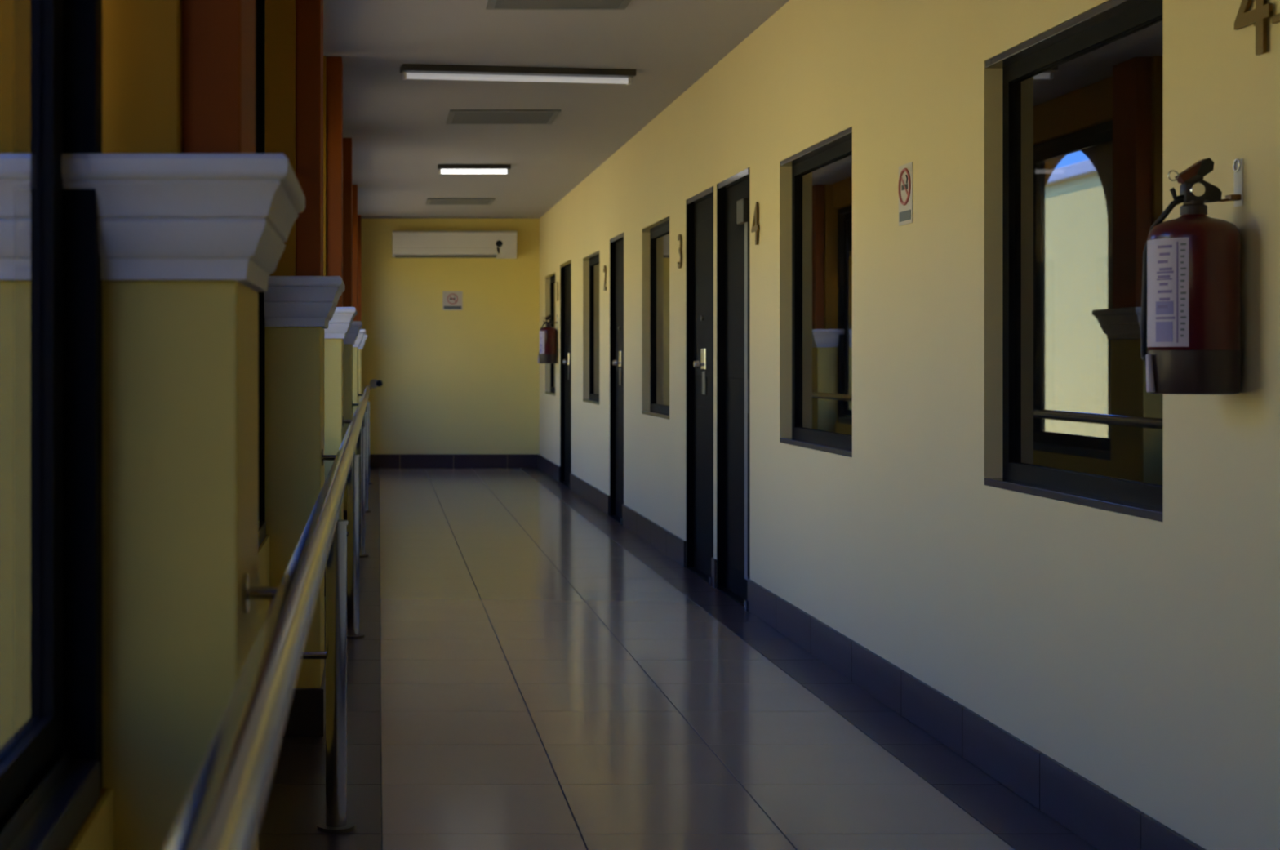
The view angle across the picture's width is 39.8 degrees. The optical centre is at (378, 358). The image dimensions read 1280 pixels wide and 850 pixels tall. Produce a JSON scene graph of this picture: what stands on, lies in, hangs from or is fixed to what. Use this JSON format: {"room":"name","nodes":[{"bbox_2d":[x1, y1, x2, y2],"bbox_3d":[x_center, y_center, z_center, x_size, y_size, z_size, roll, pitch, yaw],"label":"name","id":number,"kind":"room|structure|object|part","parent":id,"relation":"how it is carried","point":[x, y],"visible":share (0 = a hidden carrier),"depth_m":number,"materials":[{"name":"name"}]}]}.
{"room":"corridor","nodes":[
{"label":"corridor","id":0,"kind":"room"},
{"bbox_2d":[66,534,266,849],"bbox_3d":[-0.404,-0.175,7.680,0.433,2.790,23.360,0,0,0],"label":"wall","id":1,"kind":"structure","parent":0,"point":[103,790],"depth_m":2.18,"materials":[{"name":"paint"}]},
{"bbox_2d":[69,534,269,849],"bbox_3d":[-0.356,0.818,7.680,0.008,0.496,23.360,0,0,0],"label":"trim","id":2,"kind":"structure","parent":1,"relation":"attached to","point":[97,833],"depth_m":2.25,"materials":[{"name":"paint"}]},
{"bbox_2d":[0,0,372,849],"bbox_3d":[-0.258,-0.060,8.710,0.395,2.560,19.820,0,0,0],"label":"railing","id":3,"kind":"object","parent":1,"relation":"in","point":[51,768],"depth_m":2.22,"materials":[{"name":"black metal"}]},
{"bbox_3d":[-0.423,-0.385,1.603,0.028,1.810,1.285,0,0,0],"label":"sash","id":4,"kind":"part","parent":3,"relation":"part of","materials":[{"name":"black metal"}]},
{"bbox_3d":[-0.407,0.545,0.850,0.095,0.050,2.790,0,0,0],"label":"rail","id":5,"kind":"part","parent":3,"relation":"part of","materials":[{"name":"black metal"}]},
{"bbox_3d":[-0.405,-0.385,0.850,0.076,1.910,2.900,0,0,0],"label":"frame","id":6,"kind":"part","parent":3,"relation":"part of","materials":[{"name":"black metal"}]},
{"bbox_3d":[-0.206,0.754,8.710,0.292,0.932,19.820,0,0,0],"label":"handrail","id":7,"kind":"part","parent":3,"relation":"part of","materials":[{"name":"silver metal"}]},
{"bbox_3d":[-0.110,1.215,4.500,0.100,0.010,0.100,0,0,0],"label":"plate","id":8,"kind":"part","parent":3,"relation":"part of","materials":[{"name":"grey metal"}]},
{"bbox_3d":[-0.110,0.821,4.500,0.055,0.782,0.055,0,0,0],"label":"post","id":9,"kind":"part","parent":3,"relation":"part of","materials":[{"name":"silver metal"}]},
{"bbox_3d":[-0.110,0.821,7.600,0.055,0.782,0.055,0,0,0],"label":"post","id":10,"kind":"part","parent":3,"relation":"part of","materials":[{"name":"silver metal"}]},
{"bbox_3d":[-0.110,1.215,7.600,0.100,0.010,0.100,0,0,0],"label":"plate","id":11,"kind":"part","parent":3,"relation":"part of","materials":[{"name":"grey metal"}]},
{"bbox_3d":[-0.110,0.821,10.700,0.055,0.782,0.055,0,0,0],"label":"post","id":12,"kind":"part","parent":3,"relation":"part of","materials":[{"name":"silver metal"}]},
{"bbox_3d":[-0.110,0.821,13.800,0.055,0.782,0.055,0,0,0],"label":"post","id":13,"kind":"part","parent":3,"relation":"part of","materials":[{"name":"silver metal"}]},
{"bbox_3d":[-0.110,0.821,16.900,0.055,0.782,0.055,0,0,0],"label":"post","id":14,"kind":"part","parent":3,"relation":"part of","materials":[{"name":"silver metal"}]},
{"bbox_2d":[255,0,266,547],"bbox_3d":[-0.407,-0.385,4.150,0.095,1.910,2.900,0,0,0],"label":"window","id":15,"kind":"structure","parent":1,"relation":"in","point":[260,4],"depth_m":5.54,"materials":[{"name":"black metal"}]},
{"bbox_3d":[-0.407,0.545,4.150,0.095,0.050,2.790,0,0,0],"label":"rail","id":16,"kind":"part","parent":15,"relation":"part of","materials":[{"name":"black metal"}]},
{"bbox_2d":[361,218,539,467],"bbox_3d":[0.690,-0.175,19.435,2.620,2.790,0.150,0,0,0],"label":"wall","id":17,"kind":"structure","parent":0,"point":[466,380],"depth_m":19.36,"materials":[{"name":"yellow paint"}]},
{"bbox_2d":[369,378,382,387],"bbox_3d":[-0.027,0.275,19.315,0.146,0.100,0.090,0,0,0],"label":"handle","id":18,"kind":"object","parent":17,"relation":"attached to","point":[374,383],"visible":1,"depth_m":19.33,"materials":[{"name":"paint"}]},
{"bbox_3d":[-0.050,0.275,19.345,0.100,0.100,0.030,0,0,0],"label":"plate","id":19,"kind":"part","parent":18,"relation":"part of","materials":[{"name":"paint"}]},
{"bbox_2d":[442,291,462,310],"bbox_3d":[0.830,-0.651,19.355,0.220,0.210,0.010,0,0,0],"label":"no smoking sign","id":20,"kind":"object","parent":17,"relation":"attached to","point":[451,300],"visible":1,"depth_m":19.36,"materials":[{"name":"beige plastic"}]},
{"bbox_3d":[0.830,-0.574,19.355,0.196,0.033,0.002,0,0,0],"label":"text panel","id":21,"kind":"part","parent":20,"relation":"part of","materials":[{"name":"grey plastic"}]},
{"bbox_2d":[369,453,537,467],"bbox_3d":[0.714,1.143,19.354,2.145,0.154,0.012,0,0,0],"label":"baseboard","id":22,"kind":"structure","parent":17,"relation":"attached to","point":[376,460],"depth_m":19.35,"materials":[{"name":"stone"}]},
{"bbox_2d":[392,231,517,258],"bbox_3d":[0.845,-1.266,19.249,1.380,0.307,0.222,0,0,0],"label":"air conditioner","id":23,"kind":"object","parent":17,"relation":"attached to","point":[406,244],"visible":1,"depth_m":19.15,"materials":[{"name":"white plastic"}]},
{"bbox_3d":[0.752,-1.199,19.155,1.185,0.068,0.019,0,0,0],"label":"panel","id":24,"kind":"part","parent":23,"relation":"part of","materials":[{"name":"white plastic"}]},
{"bbox_3d":[0.752,-1.319,19.149,1.185,0.157,0.011,0,0,0],"label":"panel","id":25,"kind":"part","parent":23,"relation":"part of","materials":[{"name":"white plastic"}]},
{"bbox_3d":[1.419,-1.255,19.193,0.228,0.284,0.094,0,0,0],"label":"control panel","id":26,"kind":"part","parent":23,"relation":"part of","materials":[{"name":"white plastic"}]},
{"bbox_2d":[323,0,789,218],"bbox_3d":[0.650,-1.680,7.680,2.800,0.220,23.660,0,0,0],"label":"ceiling","id":27,"kind":"structure","parent":0,"point":[399,131],"depth_m":9.96,"materials":[{"name":"paint"}]},
{"bbox_2d":[426,197,495,204],"bbox_3d":[0.810,-1.564,17.200,0.660,0.012,0.620,0,0,0],"label":"ceiling vent","id":28,"kind":"object","parent":27,"relation":"in","point":[430,201],"visible":1,"depth_m":17.13,"materials":[{"name":"silver metal"}]},
{"bbox_2d":[437,164,511,174],"bbox_3d":[0.775,-1.534,14.020,0.590,0.072,0.110,0,0,0],"label":"ceiling light","id":29,"kind":"object","parent":27,"relation":"attached to","point":[443,168],"visible":1,"depth_m":13.97,"materials":[{"name":"grey plastic"}]},
{"bbox_2d":[446,109,560,124],"bbox_3d":[0.800,-1.564,11.200,0.700,0.012,0.600,0,0,0],"label":"ceiling vent","id":30,"kind":"object","parent":27,"relation":"in","point":[455,116],"visible":1,"depth_m":11.14,"materials":[{"name":"silver metal"}]},
{"bbox_2d":[400,63,635,84],"bbox_3d":[0.757,-1.534,9.350,1.280,0.072,0.110,0,0,-8],"label":"ceiling light","id":31,"kind":"object","parent":27,"relation":"attached to","point":[409,71],"visible":1,"depth_m":9.32,"materials":[{"name":"grey plastic"}]},
{"bbox_2d":[402,71,406,79],"bbox_3d":[0.140,-1.517,9.284,0.016,0.038,0.040,0,0,-8],"label":"socket","id":32,"kind":"object","parent":31,"relation":"attached to","point":[404,73],"depth_m":9.26,"materials":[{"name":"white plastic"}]},
{"bbox_2d":[626,77,631,84],"bbox_3d":[1.368,-1.517,9.456,0.016,0.038,0.040,0,0,-8],"label":"socket","id":33,"kind":"object","parent":31,"relation":"attached to","point":[628,79],"depth_m":9.44,"materials":[{"name":"white plastic"}]},
{"bbox_2d":[485,0,631,9],"bbox_3d":[0.790,-1.564,7.450,0.620,0.012,0.550,0,0,0],"label":"ceiling vent","id":34,"kind":"object","parent":27,"relation":"in","point":[491,4],"visible":1,"depth_m":7.61,"materials":[{"name":"silver metal"}]},
{"bbox_2d":[257,467,1097,849],"bbox_3d":[0.690,1.295,7.755,2.620,0.150,23.510,0,0,0],"label":"floor","id":35,"kind":"structure","parent":0,"point":[528,671],"depth_m":5.88,"materials":[{"name":"grey tile"}]},
{"bbox_2d":[0,0,305,849],"bbox_3d":[-0.353,-0.175,2.500,0.473,2.790,0.540,0,0,0],"label":"pillar","id":36,"kind":"structure","parent":35,"relation":"on","point":[193,222],"depth_m":2.30,"materials":[{"name":"paint"}]},
{"bbox_2d":[263,0,345,736],"bbox_3d":[-0.404,-0.175,5.800,0.573,2.790,0.540,0,0,0],"label":"pillar","id":37,"kind":"structure","parent":35,"relation":"on","point":[300,302],"depth_m":5.60,"materials":[{"name":"paint"}]},
{"bbox_2d":[323,55,356,595],"bbox_3d":[-0.404,-0.175,9.100,0.573,2.790,0.540,0,0,0],"label":"pillar","id":38,"kind":"structure","parent":35,"relation":"on","point":[340,325],"depth_m":8.99,"materials":[{"name":"paint"}]},
{"bbox_2d":[342,137,362,519],"bbox_3d":[-0.404,-0.175,12.400,0.573,2.790,0.540,0,0,0],"label":"pillar","id":39,"kind":"structure","parent":35,"relation":"on","point":[356,326],"depth_m":12.29,"materials":[{"name":"paint"}]},
{"bbox_2d":[352,184,365,453],"bbox_3d":[-0.404,-0.175,15.700,0.573,2.790,0.540,0,0,0],"label":"pillar","id":40,"kind":"structure","parent":35,"relation":"on","point":[362,332],"depth_m":15.59,"materials":[{"name":"paint"}]},
{"bbox_2d":[357,214,368,403],"bbox_3d":[-0.404,-0.175,19.000,0.573,2.790,0.540,0,0,0],"label":"pillar","id":41,"kind":"structure","parent":35,"relation":"on","point":[359,218],"depth_m":18.89,"materials":[{"name":"paint"}]},
{"bbox_2d":[539,0,1279,849],"bbox_3d":[1.900,-0.175,7.680,0.200,2.790,23.360,0,0,0],"label":"wall","id":42,"kind":"structure","parent":0,"point":[1139,655],"depth_m":5.38,"materials":[{"name":"paint"}]},
{"bbox_2d":[537,314,557,363],"bbox_3d":[1.700,-0.201,17.380,0.199,0.492,0.178,0,0,0],"label":"fire extinguisher","id":43,"kind":"object","parent":42,"relation":"attached to","point":[548,334],"visible":1,"depth_m":17.31,"materials":[{"name":"red metal"}]},
{"bbox_2d":[545,272,555,395],"bbox_3d":[1.895,-0.255,18.140,0.190,1.260,1.079,0,0,0],"label":"window","id":44,"kind":"structure","parent":42,"relation":"in","point":[552,277],"depth_m":18.56,"materials":[{"name":"grey metal"}]},
{"bbox_3d":[1.880,0.364,18.140,0.160,0.022,1.079,0,0,0],"label":"sill","id":45,"kind":"part","parent":44,"relation":"part of","materials":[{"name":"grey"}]},
{"bbox_3d":[1.887,-0.255,18.140,0.065,1.216,1.079,0,0,0],"label":"frame","id":46,"kind":"part","parent":44,"relation":"part of","materials":[{"name":"black metal"}]},
{"bbox_3d":[1.877,-0.255,18.140,0.007,1.120,0.979,0,0,0],"label":"pane","id":47,"kind":"part","parent":44,"relation":"part of","materials":[{"name":"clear glass"}]},
{"bbox_2d":[556,281,558,301],"bbox_3d":[1.793,-0.675,17.300,0.014,0.189,0.027,0,0,0],"label":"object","id":48,"kind":"structure","parent":42,"relation":"in","point":[557,282],"depth_m":17.30,"materials":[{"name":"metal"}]},
{"bbox_2d":[560,259,571,489],"bbox_3d":[1.853,0.145,16.643,0.154,2.151,1.000,0,0,0],"label":"door","id":49,"kind":"structure","parent":42,"relation":"in","point":[565,268],"depth_m":16.91,"materials":[{"name":"grey wood"}]},
{"bbox_3d":[1.801,0.030,16.683,0.050,0.048,0.048,0,0,0],"label":"knob","id":50,"kind":"part","parent":49,"relation":"part of","materials":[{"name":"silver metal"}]},
{"bbox_3d":[1.837,-0.340,16.653,0.006,0.880,0.720,0,0,0],"label":"panel","id":51,"kind":"part","parent":49,"relation":"part of","materials":[{"name":"black wood"}]},
{"bbox_3d":[1.837,0.675,16.653,0.006,0.810,0.720,0,0,0],"label":"panel","id":52,"kind":"part","parent":49,"relation":"part of","materials":[{"name":"black wood"}]},
{"bbox_3d":[1.835,0.135,16.683,0.010,0.130,0.090,0,0,0],"label":"plate","id":53,"kind":"part","parent":49,"relation":"part of","materials":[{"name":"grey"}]},
{"bbox_2d":[582,250,599,404],"bbox_3d":[1.895,-0.255,14.662,0.190,1.260,1.138,0,0,0],"label":"window","id":54,"kind":"structure","parent":42,"relation":"in","point":[593,259],"depth_m":14.99,"materials":[{"name":"grey"}]},
{"bbox_3d":[1.880,0.364,14.662,0.160,0.022,1.138,0,0,0],"label":"sill","id":55,"kind":"part","parent":54,"relation":"part of","materials":[{"name":"grey"}]},
{"bbox_3d":[1.887,-0.255,14.662,0.065,1.216,1.138,0,0,0],"label":"frame","id":56,"kind":"part","parent":54,"relation":"part of","materials":[{"name":"black metal"}]},
{"bbox_3d":[1.877,-0.255,14.662,0.007,1.120,1.038,0,0,0],"label":"pane","id":57,"kind":"part","parent":54,"relation":"part of","materials":[{"name":"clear glass"}]},
{"bbox_2d":[603,265,606,290],"bbox_3d":[1.793,-0.641,13.680,0.014,0.202,0.126,0,0,0],"label":"number","id":58,"kind":"object","parent":42,"relation":"in","point":[604,266],"depth_m":13.67,"materials":[{"name":"brown metal"}]},
{"bbox_2d":[609,232,623,525],"bbox_3d":[1.853,0.145,13.071,0.154,2.151,0.797,0,0,0],"label":"door","id":59,"kind":"structure","parent":42,"relation":"in","point":[616,243],"depth_m":13.32,"materials":[{"name":"grey wood"}]},
{"bbox_3d":[1.801,0.030,13.111,0.050,0.048,0.048,0,0,0],"label":"knob","id":60,"kind":"part","parent":59,"relation":"part of","materials":[{"name":"silver metal"}]},
{"bbox_3d":[1.837,-0.340,13.081,0.006,0.880,0.517,0,0,0],"label":"panel","id":61,"kind":"part","parent":59,"relation":"part of","materials":[{"name":"black wood"}]},
{"bbox_3d":[1.837,0.675,13.081,0.006,0.810,0.517,0,0,0],"label":"panel","id":62,"kind":"part","parent":59,"relation":"part of","materials":[{"name":"black wood"}]},
{"bbox_3d":[1.833,0.000,13.111,0.014,0.120,0.120,0,0,0],"label":"handle plate","id":63,"kind":"part","parent":59,"relation":"part of","materials":[{"name":"silver metal"}]},
{"bbox_3d":[1.835,0.135,13.111,0.010,0.130,0.090,0,0,0],"label":"plate","id":64,"kind":"part","parent":59,"relation":"part of","materials":[{"name":"grey metal"}]},
{"bbox_2d":[641,216,669,419],"bbox_3d":[1.895,-0.255,11.262,0.190,1.260,1.118,0,0,0],"label":"window","id":65,"kind":"structure","parent":42,"relation":"in","point":[659,231],"depth_m":11.51,"materials":[{"name":"grey"}]},
{"bbox_3d":[1.880,0.364,11.262,0.160,0.022,1.118,0,0,0],"label":"sill","id":66,"kind":"part","parent":65,"relation":"part of","materials":[{"name":"grey"}]},
{"bbox_3d":[1.887,-0.255,11.262,0.065,1.216,1.118,0,0,0],"label":"frame","id":67,"kind":"part","parent":65,"relation":"part of","materials":[{"name":"black metal"}]},
{"bbox_3d":[1.877,-0.255,11.262,0.007,1.120,1.018,0,0,0],"label":"pane","id":68,"kind":"part","parent":65,"relation":"part of","materials":[{"name":"clear glass"}]},
{"bbox_2d":[677,234,681,268],"bbox_3d":[1.793,-0.639,10.282,0.014,0.204,0.105,0,0,0],"label":"number","id":69,"kind":"object","parent":42,"relation":"in","point":[679,237],"depth_m":10.26,"materials":[{"name":"brown metal"}]},
{"bbox_2d":[685,186,713,586],"bbox_3d":[1.853,0.145,9.702,0.154,2.151,0.852,0,0,0],"label":"door","id":70,"kind":"structure","parent":42,"relation":"in","point":[699,207],"depth_m":9.90,"materials":[{"name":"grey wood"}]},
{"bbox_3d":[1.801,0.030,9.742,0.050,0.048,0.048,0,0,0],"label":"knob","id":71,"kind":"part","parent":70,"relation":"part of","materials":[{"name":"silver metal"}]},
{"bbox_3d":[1.833,0.000,9.742,0.014,0.120,0.120,0,0,0],"label":"handle plate","id":72,"kind":"part","parent":70,"relation":"part of","materials":[{"name":"silver metal"}]},
{"bbox_3d":[1.835,0.135,9.742,0.010,0.130,0.090,0,0,0],"label":"plate","id":73,"kind":"part","parent":70,"relation":"part of","materials":[{"name":"grey metal"}]},
{"bbox_3d":[1.837,-0.340,9.712,0.006,0.880,0.572,0,0,0],"label":"panel","id":74,"kind":"part","parent":70,"relation":"part of","materials":[{"name":"black wood"}]},
{"bbox_3d":[1.837,0.675,9.712,0.006,0.810,0.572,0,0,0],"label":"panel","id":75,"kind":"part","parent":70,"relation":"part of","materials":[{"name":"black wood"}]},
{"bbox_2d":[716,167,749,610],"bbox_3d":[1.854,0.145,8.790,0.152,2.151,0.840,0,0,0],"label":"door","id":76,"kind":"structure","parent":42,"relation":"in","point":[732,193],"depth_m":8.94,"materials":[{"name":"grey wood"}]},
{"bbox_3d":[1.837,-0.340,8.800,0.006,0.880,0.560,0,0,0],"label":"panel","id":77,"kind":"part","parent":76,"relation":"part of","materials":[{"name":"black wood"}]},
{"bbox_3d":[1.837,0.675,8.800,0.006,0.810,0.560,0,0,0],"label":"panel","id":78,"kind":"part","parent":76,"relation":"part of","materials":[{"name":"black wood"}]},
{"bbox_2d":[751,201,759,244],"bbox_3d":[1.793,-0.641,8.223,0.014,0.202,0.134,0,0,0],"label":"number","id":79,"kind":"object","parent":42,"relation":"in","point":[755,227],"depth_m":8.18,"materials":[{"name":"brown metal"}]},
{"bbox_2d":[779,126,852,457],"bbox_3d":[1.895,-0.255,7.171,0.190,1.260,1.187,0,0,0],"label":"window","id":80,"kind":"structure","parent":42,"relation":"in","point":[822,172],"depth_m":7.27,"materials":[{"name":"grey"}]},
{"bbox_3d":[1.880,0.364,7.171,0.160,0.022,1.187,0,0,0],"label":"sill","id":81,"kind":"part","parent":80,"relation":"part of","materials":[{"name":"grey"}]},
{"bbox_3d":[1.877,-0.255,7.171,0.007,1.120,1.087,0,0,0],"label":"pane","id":82,"kind":"part","parent":80,"relation":"part of","materials":[{"name":"clear glass"}]},
{"bbox_2d":[537,453,1205,849],"bbox_3d":[1.794,1.143,7.680,0.012,0.154,23.358,0,0,0],"label":"baseboard","id":83,"kind":"structure","parent":42,"relation":"attached to","point":[1098,816],"depth_m":5.35,"materials":[{"name":"stone"}]},
{"bbox_2d":[897,161,912,226],"bbox_3d":[1.796,-0.561,5.902,0.010,0.205,0.150,0,0,0],"label":"no smoking sign","id":84,"kind":"object","parent":42,"relation":"attached to","point":[905,171],"visible":1,"depth_m":5.89,"materials":[{"name":"beige"}]},
{"bbox_3d":[1.795,-0.487,5.902,0.002,0.033,0.126,0,0,0],"label":"text panel","id":85,"kind":"part","parent":84,"relation":"part of","materials":[{"name":"grey plastic"}]},
{"bbox_2d":[984,0,1162,521],"bbox_3d":[1.895,-0.255,4.557,0.190,1.260,1.171,0,0,0],"label":"window","id":86,"kind":"structure","parent":42,"relation":"in","point":[1082,96],"depth_m":4.60,"materials":[{"name":"grey"}]},
{"bbox_3d":[1.880,0.364,4.557,0.160,0.022,1.171,0,0,0],"label":"sill","id":87,"kind":"part","parent":86,"relation":"part of","materials":[{"name":"grey"}]},
{"bbox_2d":[1140,157,1243,394],"bbox_3d":[1.700,-0.173,3.620,0.199,0.492,0.178,0,0,0],"label":"fire extinguisher","id":88,"kind":"object","parent":42,"relation":"attached to","point":[1190,329],"visible":1,"depth_m":3.55,"materials":[{"name":"red metal"}]},
{"bbox_2d":[1157,305,1167,308],"bbox_3d":[1.624,-0.108,3.584,0.001,0.006,0.025,0,0,-24],"label":"print","id":89,"kind":"object","parent":88,"relation":"on","point":[1158,306],"depth_m":3.58,"materials":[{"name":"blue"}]},
{"bbox_2d":[1157,259,1168,263],"bbox_3d":[1.624,-0.201,3.584,0.001,0.006,0.025,0,0,-24],"label":"print","id":90,"kind":"object","parent":88,"relation":"on","point":[1159,261],"depth_m":3.58,"materials":[{"name":"blue"}]},
{"bbox_2d":[1159,282,1168,285],"bbox_3d":[1.625,-0.154,3.582,0.001,0.006,0.020,0,0,-26],"label":"print","id":91,"kind":"object","parent":88,"relation":"on","point":[1160,283],"depth_m":3.58,"materials":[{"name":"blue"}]},
{"bbox_2d":[1157,275,1169,278],"bbox_3d":[1.625,-0.170,3.582,0.002,0.006,0.030,0,0,-26],"label":"print","id":92,"kind":"object","parent":88,"relation":"on","point":[1158,276],"depth_m":3.58,"materials":[{"name":"blue"}]},
{"bbox_2d":[1155,321,1173,342],"bbox_3d":[1.626,-0.056,3.582,0.003,0.042,0.042,0,0,-25],"label":"print","id":93,"kind":"object","parent":88,"relation":"on","point":[1164,330],"depth_m":3.58,"materials":[{"name":"blue"}]},
{"bbox_2d":[1159,297,1169,300],"bbox_3d":[1.626,-0.123,3.580,0.001,0.006,0.025,0,0,-27],"label":"print","id":94,"kind":"object","parent":88,"relation":"on","point":[1160,298],"depth_m":3.58,"materials":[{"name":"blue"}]},
{"bbox_2d":[1159,252,1169,255],"bbox_3d":[1.626,-0.216,3.580,0.001,0.006,0.025,0,0,-27],"label":"print","id":95,"kind":"object","parent":88,"relation":"on","point":[1160,253],"depth_m":3.58,"materials":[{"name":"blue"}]},
{"bbox_2d":[1156,278,1172,279],"bbox_3d":[1.626,-0.165,3.581,0.003,0.003,0.037,0,0,-26],"label":"print","id":96,"kind":"object","parent":88,"relation":"on","point":[1157,278],"depth_m":3.58,"materials":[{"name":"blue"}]},
{"bbox_2d":[1155,301,1173,314],"bbox_3d":[1.627,-0.105,3.582,0.019,0.027,0.039,0,0,0],"label":"print","id":97,"kind":"object","parent":88,"relation":"on","point":[1162,307],"depth_m":3.58,"materials":[{"name":"blue"}]},
{"bbox_2d":[1157,289,1172,293],"bbox_3d":[1.626,-0.139,3.580,0.002,0.006,0.034,0,0,-27],"label":"print","id":98,"kind":"object","parent":88,"relation":"on","point":[1158,291],"depth_m":3.58,"materials":[{"name":"blue"}]},
{"bbox_2d":[1157,244,1172,248],"bbox_3d":[1.626,-0.232,3.580,0.002,0.006,0.034,0,0,-27],"label":"print","id":99,"kind":"object","parent":88,"relation":"on","point":[1159,246],"depth_m":3.58,"materials":[{"name":"blue"}]},
{"bbox_2d":[1155,316,1174,319],"bbox_3d":[1.627,-0.085,3.580,0.004,0.005,0.046,0,0,-27],"label":"print","id":100,"kind":"object","parent":88,"relation":"on","point":[1157,317],"depth_m":3.58,"materials":[{"name":"blue"}]},
{"bbox_2d":[1156,271,1173,273],"bbox_3d":[1.627,-0.179,3.580,0.003,0.004,0.040,0,0,-27],"label":"print","id":101,"kind":"object","parent":88,"relation":"on","point":[1157,272],"depth_m":3.58,"materials":[{"name":"blue"}]},
{"bbox_2d":[1159,266,1172,271],"bbox_3d":[1.627,-0.185,3.578,0.002,0.006,0.030,0,0,-29],"label":"print","id":102,"kind":"object","parent":88,"relation":"on","point":[1161,268],"depth_m":3.58,"materials":[{"name":"blue"}]},
{"bbox_2d":[1176,241,1177,342],"bbox_3d":[1.642,-0.137,3.557,0.003,0.208,0.001,0,0,45],"label":"print","id":103,"kind":"object","parent":88,"relation":"on","point":[1176,242],"depth_m":3.56,"materials":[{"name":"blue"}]},
{"bbox_3d":[1.702,-0.392,3.620,0.063,0.047,0.024,0,0,0],"label":"lever","id":104,"kind":"part","parent":88,"relation":"part of","materials":[{"name":"red paint"}]},
{"bbox_3d":[1.733,-0.350,3.620,0.048,0.046,0.030,0,0,0],"label":"carry handle","id":105,"kind":"part","parent":88,"relation":"part of","materials":[{"name":"black metal"}]},
{"bbox_3d":[1.761,-0.333,3.620,0.073,0.010,0.006,0,0,0],"label":"hanger rod","id":106,"kind":"part","parent":88,"relation":"part of","materials":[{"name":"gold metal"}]},
{"bbox_3d":[1.788,-0.337,3.620,0.021,0.012,0.028,0,0,0],"label":"hanger plate","id":107,"kind":"part","parent":88,"relation":"part of","materials":[{"name":"gold metal"}]},
{"bbox_2d":[1234,0,1279,55],"bbox_3d":[1.793,-0.724,3.511,0.014,0.211,0.203,0,0,0],"label":"number","id":108,"kind":"object","parent":42,"relation":"in","point":[1258,16],"depth_m":3.51,"materials":[{"name":"brown wood"}]}
]}

